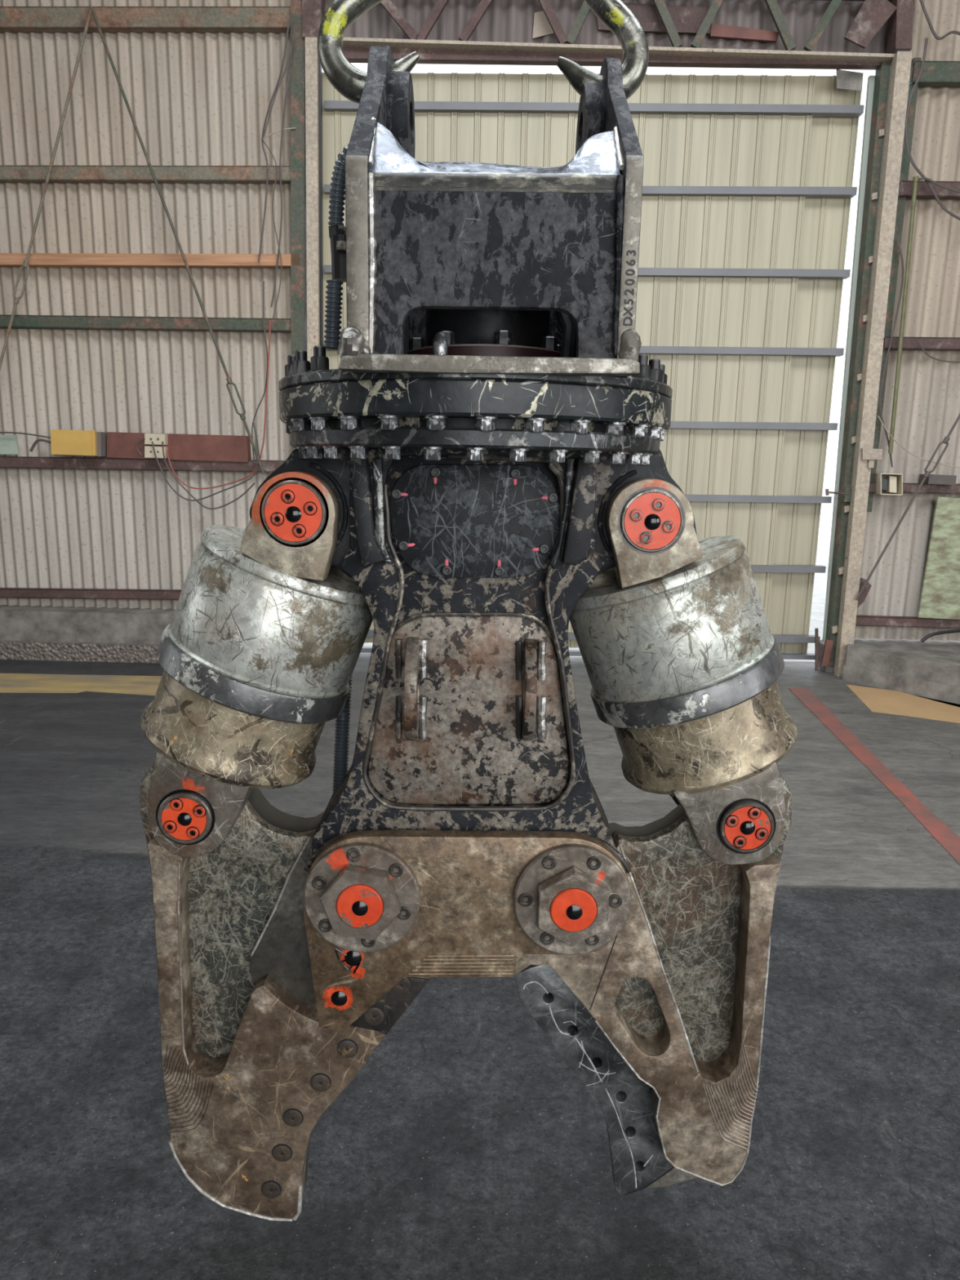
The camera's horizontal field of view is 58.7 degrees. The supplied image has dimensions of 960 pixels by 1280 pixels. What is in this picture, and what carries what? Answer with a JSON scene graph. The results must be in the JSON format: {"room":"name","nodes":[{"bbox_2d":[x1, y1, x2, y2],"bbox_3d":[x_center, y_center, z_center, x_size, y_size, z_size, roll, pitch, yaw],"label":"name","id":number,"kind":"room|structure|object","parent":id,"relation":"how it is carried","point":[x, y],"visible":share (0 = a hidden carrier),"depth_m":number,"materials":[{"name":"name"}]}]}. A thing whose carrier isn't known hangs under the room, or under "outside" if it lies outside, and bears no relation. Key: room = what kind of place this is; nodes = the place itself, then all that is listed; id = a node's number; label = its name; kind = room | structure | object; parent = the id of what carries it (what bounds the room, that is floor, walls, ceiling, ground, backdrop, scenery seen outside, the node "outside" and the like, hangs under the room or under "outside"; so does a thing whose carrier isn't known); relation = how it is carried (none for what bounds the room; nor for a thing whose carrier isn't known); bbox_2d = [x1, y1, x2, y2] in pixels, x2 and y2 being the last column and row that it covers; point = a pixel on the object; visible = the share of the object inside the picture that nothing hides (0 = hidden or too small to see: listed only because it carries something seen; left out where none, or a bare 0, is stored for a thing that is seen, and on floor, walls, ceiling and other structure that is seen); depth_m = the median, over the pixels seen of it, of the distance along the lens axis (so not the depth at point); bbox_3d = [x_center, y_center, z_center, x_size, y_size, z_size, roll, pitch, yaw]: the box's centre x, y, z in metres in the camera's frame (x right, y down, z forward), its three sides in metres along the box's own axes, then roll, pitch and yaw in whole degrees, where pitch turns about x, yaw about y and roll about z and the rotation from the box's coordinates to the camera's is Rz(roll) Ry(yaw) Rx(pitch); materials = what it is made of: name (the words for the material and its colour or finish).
{"room":"industrial warehouse","nodes":[
{"label":"industrial warehouse","id":0,"kind":"room"},
{"bbox_2d":[0,0,291,609],"bbox_3d":[-4.318,-3.026,6.152,6.142,5.684,0.042,1,12,1],"label":"wall","id":1,"kind":"structure","parent":0,"point":[193,99],"depth_m":6.19,"materials":[{"name":"beige metal"}]},
{"bbox_2d":[0,587,182,599],"bbox_3d":[-4.372,-0.375,6.640,6.008,0.144,0.060,1,12,1],"label":"wall rail","id":2,"kind":"object","parent":1,"relation":"attached to","point":[5,593],"visible":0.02,"depth_m":6.57,"materials":[{"name":"metal"}]},
{"bbox_2d":[0,456,285,472],"bbox_3d":[-4.235,-1.351,6.437,5.817,0.108,0.060,1,12,1],"label":"wall rail","id":3,"kind":"object","parent":1,"relation":"attached to","point":[10,462],"visible":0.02,"depth_m":6.37,"materials":[{"name":"brown metal"}]},
{"bbox_2d":[0,435,18,454],"bbox_3d":[-3.661,-1.457,6.365,0.433,0.149,0.005,1,12,1],"label":"scrap","id":4,"kind":"object","parent":3,"relation":"on","point":[8,443],"visible":1,"depth_m":6.36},
{"bbox_2d":[50,429,106,456],"bbox_3d":[-2.961,-1.460,6.324,0.371,0.187,0.173,1,12,0],"label":"junction box","id":5,"kind":"object","parent":3,"relation":"attached to","point":[63,442],"visible":0.95,"depth_m":6.25,"materials":[{"name":"paint"}]},
{"bbox_2d":[0,431,50,438],"bbox_3d":[-3.498,-1.516,6.300,0.671,0.042,0.012,1,12,1],"label":"cable","id":6,"kind":"object","parent":5,"relation":"attached to","point":[0,432],"visible":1,"depth_m":6.29,"materials":[{"name":"black rubber"}]},
{"bbox_2d":[29,439,50,452],"bbox_3d":[-3.245,-1.438,6.308,0.178,0.096,0.020,1,12,1],"label":"cable","id":7,"kind":"object","parent":5,"relation":"attached to","point":[37,441],"visible":0.98,"depth_m":6.30,"materials":[{"name":"grey rubber"}]},
{"bbox_2d":[0,6,290,32],"bbox_3d":[-3.853,-4.247,5.838,5.234,0.154,0.060,1,12,1],"label":"wall rail","id":8,"kind":"object","parent":1,"relation":"attached to","point":[12,19],"visible":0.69,"depth_m":5.77,"materials":[{"name":"brown metal"}]},
{"bbox_2d":[0,6,91,369],"bbox_3d":[-3.066,-3.018,5.951,0.921,2.482,0.036,1,12,1],"label":"rod","id":9,"kind":"object","parent":8,"relation":"attached to","point":[25,264],"visible":0.99,"depth_m":5.93,"materials":[{"name":"green paint"}]},
{"bbox_2d":[0,164,290,183],"bbox_3d":[-3.987,-3.297,6.035,5.417,0.137,0.060,1,12,1],"label":"wall rail","id":10,"kind":"object","parent":1,"relation":"attached to","point":[8,173],"visible":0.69,"depth_m":5.97,"materials":[{"name":"beige metal"}]},
{"bbox_2d":[0,314,290,332],"bbox_3d":[-4.099,-2.334,6.234,5.630,0.093,0.060,1,12,1],"label":"wall rail","id":11,"kind":"object","parent":1,"relation":"attached to","point":[20,322],"visible":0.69,"depth_m":6.16,"materials":[{"name":"metal"}]},
{"bbox_2d":[164,320,271,488],"bbox_3d":[-1.913,-1.704,6.213,0.822,1.201,0.012,1,12,1],"label":"cable","id":12,"kind":"object","parent":11,"relation":"attached to","point":[269,330],"visible":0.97,"depth_m":6.25,"materials":[{"name":"grey rubber"}]},
{"bbox_2d":[251,281,267,461],"bbox_3d":[-1.600,-1.933,6.178,0.140,1.247,0.010,1,12,1],"label":"cable","id":13,"kind":"object","parent":11,"relation":"attached to","point":[263,282],"visible":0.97,"depth_m":6.16,"materials":[{"name":"red rubber"}]},
{"bbox_2d":[0,253,299,268],"bbox_3d":[-4.038,-2.736,6.140,5.533,0.125,0.080,1,12,1],"label":"rail","id":14,"kind":"object","parent":1,"relation":"attached to","point":[6,260],"visible":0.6,"depth_m":6.06,"materials":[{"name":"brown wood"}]},
{"bbox_2d":[89,6,265,474],"bbox_3d":[-2.075,-2.700,5.934,1.070,3.015,0.036,1,12,1],"label":"rod","id":15,"kind":"object","parent":1,"relation":"attached to","point":[228,379],"visible":1,"depth_m":5.92,"materials":[{"name":"green paint"}]},
{"bbox_2d":[151,422,259,501],"bbox_3d":[-2.005,-1.304,6.246,0.792,0.574,0.012,1,12,1],"label":"cable","id":16,"kind":"object","parent":15,"relation":"hanging from","point":[255,429],"visible":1,"depth_m":6.26,"materials":[{"name":"red rubber"}]},
{"bbox_2d":[106,431,251,462],"bbox_3d":[-2.243,-1.436,6.352,1.060,0.198,0.075,1,12,1],"label":"board","id":17,"kind":"object","parent":1,"relation":"attached to","point":[234,448],"visible":0.93,"depth_m":6.31,"materials":[{"name":"red wood"}]},
{"bbox_2d":[144,433,168,457],"bbox_3d":[-2.386,-1.430,6.286,0.161,0.176,0.059,1,12,0],"label":"wall outlet","id":18,"kind":"object","parent":17,"relation":"attached to","point":[157,438],"visible":1,"depth_m":6.26,"materials":[{"name":"beige plastic"}]},
{"bbox_2d":[136,437,145,456],"bbox_3d":[-2.490,-1.418,6.263,0.069,0.132,0.012,1,12,1],"label":"cable","id":19,"kind":"object","parent":18,"relation":"attached to","point":[144,438],"visible":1,"depth_m":6.26,"materials":[{"name":"grey rubber"}]},
{"bbox_2d":[144,445,168,457],"bbox_3d":[-2.388,-1.385,6.295,0.158,0.085,0.059,1,12,0],"label":"socket","id":20,"kind":"object","parent":18,"relation":"attached to","point":[148,451],"depth_m":6.27,"materials":[{"name":"beige plastic"}]},
{"bbox_2d":[144,433,168,444],"bbox_3d":[-2.383,-1.478,6.279,0.156,0.080,0.050,1,12,1],"label":"socket","id":21,"kind":"object","parent":18,"relation":"attached to","point":[157,438],"depth_m":6.25,"materials":[{"name":"beige plastic"}]},
{"bbox_2d":[161,441,255,509],"bbox_3d":[-1.996,-1.208,6.291,0.679,0.486,0.012,1,12,1],"label":"cable","id":22,"kind":"object","parent":18,"relation":"attached to","point":[167,467],"visible":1,"depth_m":6.31,"materials":[{"name":"rubber"}]},
{"bbox_2d":[262,139,282,319],"bbox_3d":[-1.445,-2.850,5.951,0.116,1.173,0.008,1,12,1],"label":"cable","id":23,"kind":"object","parent":1,"relation":"hanging from","point":[262,140],"visible":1,"depth_m":5.94,"materials":[{"name":"black rubber"}]},
{"bbox_2d":[257,18,289,262],"bbox_3d":[-1.417,-3.403,5.853,0.268,1.526,0.012,1,12,1],"label":"cable","id":24,"kind":"object","parent":1,"relation":"hanging from","point":[288,24],"visible":1,"depth_m":5.84,"materials":[{"name":"black rubber"}]},
{"bbox_2d":[262,12,296,137],"bbox_3d":[-1.349,-3.797,5.741,0.247,0.755,0.010,1,12,1],"label":"cable","id":25,"kind":"object","parent":1,"relation":"attached to","point":[284,72],"visible":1,"depth_m":5.74,"materials":[{"name":"black rubber"}]},
{"bbox_2d":[263,127,295,138],"bbox_3d":[-1.385,-3.475,5.856,0.243,0.081,0.008,1,12,1],"label":"cable","id":26,"kind":"object","parent":1,"relation":"attached to","point":[291,127],"visible":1,"depth_m":5.85,"materials":[{"name":"beige paint"}]},
{"bbox_2d":[270,38,293,306],"bbox_3d":[-1.370,-3.205,5.902,0.209,1.712,0.012,1,12,1],"label":"cable","id":27,"kind":"object","parent":1,"relation":"hanging from","point":[290,61],"visible":1,"depth_m":5.89,"materials":[{"name":"black rubber"}]},
{"bbox_2d":[290,0,306,452],"bbox_3d":[-1.285,-2.728,6.068,0.245,6.060,0.106,1,12,0],"label":"steel column","id":28,"kind":"structure","parent":1,"relation":"attached to","point":[298,139],"depth_m":5.93,"materials":[{"name":"metal"}]},
{"bbox_2d":[305,36,319,362],"bbox_3d":[-1.201,-1.930,6.192,0.145,4.326,0.094,1,12,0],"label":"trim","id":29,"kind":"structure","parent":1,"relation":"attached to","point":[312,126],"depth_m":5.91,"materials":[{"name":"beige paint"}]},
{"bbox_2d":[318,57,323,346],"bbox_3d":[-1.156,-1.937,6.209,0.084,4.352,0.052,1,12,0],"label":"trim","id":30,"kind":"structure","parent":1,"relation":"attached to","point":[320,68],"depth_m":5.97,"materials":[{"name":"metal"}]},
{"bbox_2d":[139,45,797,1221],"bbox_3d":[-0.018,0.110,1.466,1.128,1.996,0.638,1,12,0],"label":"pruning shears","id":31,"kind":"object","parent":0,"point":[480,472],"visible":1,"depth_m":1.35,"materials":[{"name":"metal"}]},
{"bbox_2d":[0,537,959,1279],"bbox_3d":[0.260,-0.546,10.858,15.500,0.250,30.500,1,12,0],"label":"floor","id":32,"kind":"structure","parent":0,"point":[465,1145],"depth_m":2.12,"materials":[{"name":"concrete"}]},
{"bbox_2d":[0,640,159,662],"bbox_3d":[-4.354,0.041,6.632,6.194,0.153,0.320,1,12,1],"label":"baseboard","id":33,"kind":"structure","parent":32,"relation":"on","point":[9,650],"depth_m":6.44,"materials":[{"name":"grey concrete"}]},
{"bbox_2d":[0,604,175,644],"bbox_3d":[-4.350,-0.153,6.623,6.194,0.231,0.260,1,12,1],"label":"curb","id":34,"kind":"object","parent":33,"relation":"on","point":[17,623],"depth_m":6.46,"materials":[{"name":"concrete"}]},
{"bbox_2d":[0,673,161,695],"bbox_3d":[-4.067,0.286,5.728,5.139,0.003,0.649,1,12,0],"label":"floor marking","id":35,"kind":"object","parent":32,"relation":"on","point":[9,682],"depth_m":5.79,"materials":[{"name":"yellow paint"}]},
{"bbox_2d":[814,628,833,671],"bbox_3d":[2.595,0.075,6.466,0.141,0.329,0.032,1,12,0],"label":"guide","id":36,"kind":"object","parent":32,"relation":"on","point":[828,646],"visible":1,"depth_m":6.46,"materials":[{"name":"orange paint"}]},
{"bbox_2d":[817,640,834,672],"bbox_3d":[2.711,0.122,6.601,0.171,0.238,0.154,1,12,0],"label":"concrete block","id":37,"kind":"object","parent":32,"relation":"on","point":[829,668],"visible":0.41,"depth_m":6.59,"materials":[{"name":"grey concrete"}]},
{"bbox_2d":[788,688,959,864],"bbox_3d":[2.074,0.655,4.492,0.138,0.003,3.206,2,12,6],"label":"floor marking","id":38,"kind":"object","parent":32,"relation":"on","point":[944,836],"depth_m":4.33,"materials":[{"name":"red paint"}]},
{"bbox_2d":[845,684,959,723],"bbox_3d":[3.316,0.502,5.357,2.053,0.003,0.680,9,14,34],"label":"floor marking","id":39,"kind":"object","parent":32,"relation":"on","point":[878,700],"depth_m":5.66,"materials":[{"name":"beige paint"}]},
{"bbox_2d":[324,0,887,53],"bbox_3d":[1.008,-4.830,5.685,4.437,1.765,0.048,1,12,1],"label":"wall","id":40,"kind":"structure","parent":0,"point":[504,20],"depth_m":5.81,"materials":[{"name":"brown metal"}]},
{"bbox_2d":[302,0,324,39],"bbox_3d":[-1.100,-4.692,5.648,0.156,1.307,0.134,1,12,0],"label":"trim","id":41,"kind":"structure","parent":40,"relation":"attached to","point":[313,11],"depth_m":5.69,"materials":[{"name":"orange paint"}]},
{"bbox_2d":[322,72,864,659],"bbox_3d":[0.744,-1.908,6.347,3.893,4.177,0.113,1,12,1],"label":"door","id":42,"kind":"structure","parent":40,"relation":"in","point":[748,190],"depth_m":6.14,"materials":[{"name":"beige metal"}]},
{"bbox_2d":[342,0,894,70],"bbox_3d":[0.852,-4.140,5.721,3.904,0.486,0.150,1,12,1],"label":"roof truss","id":43,"kind":"object","parent":40,"relation":"attached to","point":[356,50],"visible":0.84,"depth_m":5.72,"materials":[{"name":"brown metal"}]},
{"bbox_2d":[532,10,554,38],"bbox_3d":[0.446,-4.187,5.798,0.173,0.179,0.005,1,12,1],"label":"sheet","id":44,"kind":"object","parent":43,"relation":"on","point":[541,27],"visible":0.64,"depth_m":5.80,"materials":[{"name":"beige metal"}]},
{"bbox_2d":[596,16,610,31],"bbox_3d":[0.837,-4.171,5.782,0.092,0.083,0.020,1,12,1],"label":"steel plate","id":45,"kind":"object","parent":43,"relation":"on","point":[601,26],"depth_m":5.78,"materials":[{"name":"orange paint"}]},
{"bbox_2d":[624,3,666,33],"bbox_3d":[1.119,-4.197,5.768,0.290,0.175,0.020,1,12,1],"label":"steel plate","id":46,"kind":"object","parent":43,"relation":"on","point":[647,15],"depth_m":5.76,"materials":[{"name":"orange paint"}]},
{"bbox_2d":[666,4,709,34],"bbox_3d":[1.396,-4.184,5.762,0.285,0.171,0.020,1,12,1],"label":"steel plate","id":47,"kind":"object","parent":43,"relation":"on","point":[687,20],"depth_m":5.75,"materials":[{"name":"orange paint"}]},
{"bbox_2d":[709,22,778,42],"bbox_3d":[1.786,-4.098,5.757,0.460,0.105,0.020,1,12,1],"label":"board","id":48,"kind":"object","parent":43,"relation":"on","point":[720,31],"visible":0.86,"depth_m":5.75,"materials":[{"name":"red metal"}]},
{"bbox_2d":[835,69,863,91],"bbox_3d":[2.522,-3.825,5.829,0.187,0.133,0.005,1,12,1],"label":"scrap","id":49,"kind":"object","parent":43,"relation":"hanging from","point":[846,80],"visible":1,"depth_m":5.83,"materials":[{"name":"metal"}]},
{"bbox_2d":[844,0,897,48],"bbox_3d":[2.559,-4.067,5.587,0.321,0.342,0.020,1,12,1],"label":"board","id":50,"kind":"object","parent":43,"relation":"on","point":[872,15],"visible":1,"depth_m":5.58,"materials":[{"name":"orange paint"}]},
{"bbox_2d":[822,75,875,641],"bbox_3d":[2.688,-1.906,6.220,0.140,3.963,0.034,1,12,0],"label":"trim","id":51,"kind":"structure","parent":40,"relation":"attached to","point":[870,84],"depth_m":6.11,"materials":[{"name":"white metal"}]},
{"bbox_2d":[825,61,890,665],"bbox_3d":[2.717,-1.857,6.163,0.133,4.170,0.103,1,12,0],"label":"door frame","id":52,"kind":"structure","parent":40,"relation":"attached to","point":[880,91],"depth_m":6.07,"materials":[{"name":"green paint"}]},
{"bbox_2d":[886,0,913,53],"bbox_3d":[2.756,-4.501,5.564,0.202,1.212,0.145,1,12,0],"label":"trim","id":53,"kind":"structure","parent":40,"relation":"attached to","point":[900,24],"depth_m":5.60,"materials":[{"name":"orange paint"}]},
{"bbox_2d":[825,487,852,502],"bbox_3d":[2.630,-1.066,6.252,0.217,0.103,0.054,1,12,0],"label":"latch","id":54,"kind":"object","parent":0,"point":[846,492],"depth_m":6.23,"materials":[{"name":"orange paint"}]},
{"bbox_2d":[853,0,959,640],"bbox_3d":[5.258,-2.768,5.912,4.791,5.737,0.055,1,12,2],"label":"wall","id":55,"kind":"structure","parent":0,"point":[928,406],"depth_m":6.14,"materials":[{"name":"beige metal"}]},
{"bbox_2d":[831,625,837,633],"bbox_3d":[2.689,-0.089,6.512,0.042,0.060,0.120,1,12,1],"label":"clip","id":56,"kind":"object","parent":55,"relation":"attached to","point":[834,628],"visible":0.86,"depth_m":6.46,"materials":[{"name":"beige paint"}]},
{"bbox_2d":[838,566,844,574],"bbox_3d":[2.699,-0.527,6.423,0.042,0.058,0.120,1,12,1],"label":"clip","id":57,"kind":"object","parent":55,"relation":"attached to","point":[841,570],"visible":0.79,"depth_m":6.37,"materials":[{"name":"beige paint"}]},
{"bbox_2d":[844,505,849,512],"bbox_3d":[2.703,-0.977,6.332,0.041,0.056,0.120,1,12,1],"label":"clip","id":58,"kind":"object","parent":55,"relation":"attached to","point":[846,508],"visible":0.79,"depth_m":6.27,"materials":[{"name":"beige paint"}]},
{"bbox_2d":[850,435,856,443],"bbox_3d":[2.712,-1.462,6.233,0.040,0.055,0.120,1,12,1],"label":"clip","id":59,"kind":"object","parent":55,"relation":"attached to","point":[853,439],"visible":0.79,"depth_m":6.17,"materials":[{"name":"beige paint"}]},
{"bbox_2d":[856,373,862,381],"bbox_3d":[2.715,-1.889,6.146,0.040,0.053,0.120,1,12,1],"label":"clip","id":60,"kind":"object","parent":55,"relation":"attached to","point":[859,376],"visible":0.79,"depth_m":6.09,"materials":[{"name":"beige paint"}]},
{"bbox_2d":[833,59,892,671],"bbox_3d":[2.752,-1.821,6.118,0.091,4.206,0.042,1,12,0],"label":"trim","id":61,"kind":"structure","parent":55,"relation":"attached to","point":[891,60],"depth_m":5.99,"materials":[{"name":"metal"}]},
{"bbox_2d":[857,577,871,608],"bbox_3d":[2.831,-0.352,6.358,0.126,0.216,0.093,1,12,0],"label":"gusset plate","id":62,"kind":"object","parent":55,"relation":"attached to","point":[862,597],"visible":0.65,"depth_m":6.31,"materials":[{"name":"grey metal"}]},
{"bbox_2d":[862,314,868,322],"bbox_3d":[2.720,-2.279,6.067,0.039,0.052,0.120,1,12,1],"label":"clip","id":63,"kind":"object","parent":55,"relation":"attached to","point":[864,318],"visible":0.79,"depth_m":6.01,"materials":[{"name":"beige paint"}]},
{"bbox_2d":[867,255,873,263],"bbox_3d":[2.725,-2.659,5.990,0.039,0.050,0.120,1,12,1],"label":"clip","id":64,"kind":"object","parent":55,"relation":"attached to","point":[870,259],"visible":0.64,"depth_m":5.93,"materials":[{"name":"beige paint"}]},
{"bbox_2d":[861,448,882,467],"bbox_3d":[2.793,-1.300,6.095,0.144,0.137,0.030,1,12,1],"label":"clamp","id":65,"kind":"object","parent":55,"relation":"attached to","point":[866,453],"visible":1,"depth_m":6.08,"materials":[{"name":"beige metal"}]},
{"bbox_2d":[834,51,912,676],"bbox_3d":[2.765,-1.782,6.049,0.135,4.253,0.074,1,12,0],"label":"trim","id":66,"kind":"structure","parent":55,"relation":"attached to","point":[901,61],"depth_m":5.96,"materials":[{"name":"beige paint"}]},
{"bbox_2d":[871,191,877,200],"bbox_3d":[2.710,-3.058,5.909,0.038,0.049,0.120,1,12,1],"label":"clip","id":67,"kind":"object","parent":55,"relation":"attached to","point":[873,196],"visible":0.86,"depth_m":5.85,"materials":[{"name":"beige paint"}]},
{"bbox_2d":[878,128,884,137],"bbox_3d":[2.721,-3.446,5.830,0.038,0.048,0.120,1,12,1],"label":"clip","id":68,"kind":"object","parent":55,"relation":"attached to","point":[881,132],"visible":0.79,"depth_m":5.77,"materials":[{"name":"beige paint"}]},
{"bbox_2d":[866,57,921,511],"bbox_3d":[2.890,-2.418,6.013,0.050,2.999,0.061,1,12,0],"label":"trim","id":69,"kind":"structure","parent":55,"relation":"attached to","point":[905,162],"depth_m":5.94,"materials":[{"name":"green paint"}]},
{"bbox_2d":[841,637,959,704],"bbox_3d":[5.656,0.549,4.755,5.965,0.259,4.005,1,12,0],"label":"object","id":70,"kind":"structure","parent":55,"relation":"attached to","point":[931,669],"depth_m":6.06,"materials":[{"name":"concrete"}]},
{"bbox_2d":[920,629,959,642],"bbox_3d":[3.445,-0.034,6.296,0.369,0.114,0.024,1,12,1],"label":"cable","id":71,"kind":"object","parent":70,"relation":"on","point":[930,635],"visible":1,"depth_m":6.29,"materials":[{"name":"rubber"}]},
{"bbox_2d":[888,175,919,453],"bbox_3d":[2.930,-2.227,5.918,0.067,1.819,0.038,1,12,0],"label":"conduit","id":72,"kind":"object","parent":55,"relation":"attached to","point":[915,179],"visible":1,"depth_m":5.90,"materials":[{"name":"metal"}]},
{"bbox_2d":[877,415,959,467],"bbox_3d":[3.260,-1.387,6.068,0.896,0.389,0.008,1,12,1],"label":"cable","id":73,"kind":"object","parent":72,"relation":"attached to","point":[878,415],"visible":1,"depth_m":6.08,"materials":[{"name":"beige rubber"}]},
{"bbox_2d":[919,177,959,193],"bbox_3d":[3.090,-3.056,5.735,0.284,0.093,0.016,1,12,1],"label":"cable","id":74,"kind":"object","parent":72,"relation":"attached to","point":[922,178],"visible":1,"depth_m":5.73,"materials":[{"name":"grey rubber"}]},
{"bbox_2d":[855,614,959,628],"bbox_3d":[4.145,-0.112,6.412,2.656,0.081,0.060,1,12,1],"label":"wall rail","id":75,"kind":"object","parent":55,"relation":"attached to","point":[861,620],"visible":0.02,"depth_m":6.41,"materials":[{"name":"brown metal"}]},
{"bbox_2d":[855,413,959,600],"bbox_3d":[3.084,-0.956,6.141,0.615,1.377,0.036,1,12,1],"label":"rod","id":76,"kind":"object","parent":55,"relation":"attached to","point":[946,439],"visible":1,"depth_m":6.11,"materials":[{"name":"metal"}]},
{"bbox_2d":[868,474,959,493],"bbox_3d":[4.072,-1.112,6.171,2.461,0.139,0.150,1,12,1],"label":"wall rail","id":77,"kind":"object","parent":55,"relation":"attached to","point":[907,487],"depth_m":6.21,"materials":[{"name":"brown metal"}]},
{"bbox_2d":[875,473,902,495],"bbox_3d":[2.968,-1.128,6.176,0.191,0.153,0.094,1,12,0],"label":"switch box","id":78,"kind":"object","parent":77,"relation":"attached to","point":[887,482],"visible":1,"depth_m":6.17,"materials":[{"name":"beige plastic"}]},
{"bbox_2d":[879,236,903,466],"bbox_3d":[2.918,-2.006,6.004,0.151,1.550,0.012,1,12,1],"label":"cable","id":79,"kind":"object","parent":78,"relation":"attached to","point":[897,237],"visible":1,"depth_m":5.99,"materials":[{"name":"grey rubber"}]},
{"bbox_2d":[883,336,959,351],"bbox_3d":[3.996,-2.079,6.018,2.276,0.089,0.060,1,12,1],"label":"wall rail","id":80,"kind":"object","parent":55,"relation":"attached to","point":[939,344],"visible":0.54,"depth_m":6.01,"materials":[{"name":"metal"}]},
{"bbox_2d":[915,338,959,363],"bbox_3d":[3.337,-2.021,5.968,0.584,0.156,0.010,1,12,1],"label":"cable","id":81,"kind":"object","parent":80,"relation":"hanging from","point":[917,340],"visible":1,"depth_m":5.98,"materials":[{"name":"rubber"}]},
{"bbox_2d":[897,180,959,199],"bbox_3d":[3.917,-3.056,5.822,2.101,0.108,0.060,1,12,1],"label":"wall rail","id":82,"kind":"object","parent":55,"relation":"attached to","point":[923,191],"visible":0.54,"depth_m":5.82,"materials":[{"name":"brown metal"}]},
{"bbox_2d":[905,37,959,220],"bbox_3d":[3.141,-3.358,5.692,0.619,1.169,0.016,1,12,1],"label":"cable","id":83,"kind":"object","parent":55,"relation":"attached to","point":[914,166],"visible":1,"depth_m":5.70,"materials":[{"name":"black rubber"}]},
{"bbox_2d":[908,60,959,86],"bbox_3d":[3.865,-3.764,5.680,1.954,0.130,0.060,1,12,1],"label":"wall rail","id":84,"kind":"object","parent":55,"relation":"attached to","point":[935,73],"visible":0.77,"depth_m":5.67,"materials":[{"name":"green metal"}]},
{"bbox_2d":[917,496,959,619],"bbox_3d":[3.757,-0.581,6.268,0.965,0.915,0.020,1,12,1],"label":"board","id":85,"kind":"object","parent":55,"relation":"attached to","point":[940,598],"visible":1,"depth_m":6.28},
{"bbox_2d":[919,0,959,39],"bbox_3d":[3.027,-4.080,5.559,0.409,0.311,0.016,1,12,1],"label":"cable","id":86,"kind":"object","parent":55,"relation":"attached to","point":[932,30],"visible":1,"depth_m":5.57,"materials":[{"name":"grey rubber"}]},
{"bbox_3d":[0.174,-2.839,0.856,0.027,3.761,0.042,1,12,0],"label":"sling","id":87,"kind":"object","parent":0,"visible":0},
{"bbox_2d":[555,0,648,99],"bbox_3d":[0.173,-0.906,1.249,0.153,0.225,0.044,1,12,0],"label":"hook","id":88,"kind":"object","parent":87,"relation":"hanging from","point":[615,15],"visible":0.73,"depth_m":1.24,"materials":[{"name":"metal"}]},
{"bbox_3d":[0.339,-4.692,0.269,15.500,0.100,11.400,1,12,0],"label":"ceiling","id":89,"kind":"structure","parent":0,"visible":0},
{"bbox_3d":[-0.067,-2.842,0.856,0.027,3.765,0.042,1,12,0],"label":"sling","id":90,"kind":"object","parent":89,"relation":"hanging from","visible":0},
{"bbox_2d":[317,0,419,103],"bbox_3d":[-0.150,-0.909,1.249,0.176,0.224,0.044,1,12,0],"label":"hook","id":91,"kind":"object","parent":90,"relation":"hanging from","point":[348,81],"visible":0.7,"depth_m":1.25,"materials":[{"name":"metal"}]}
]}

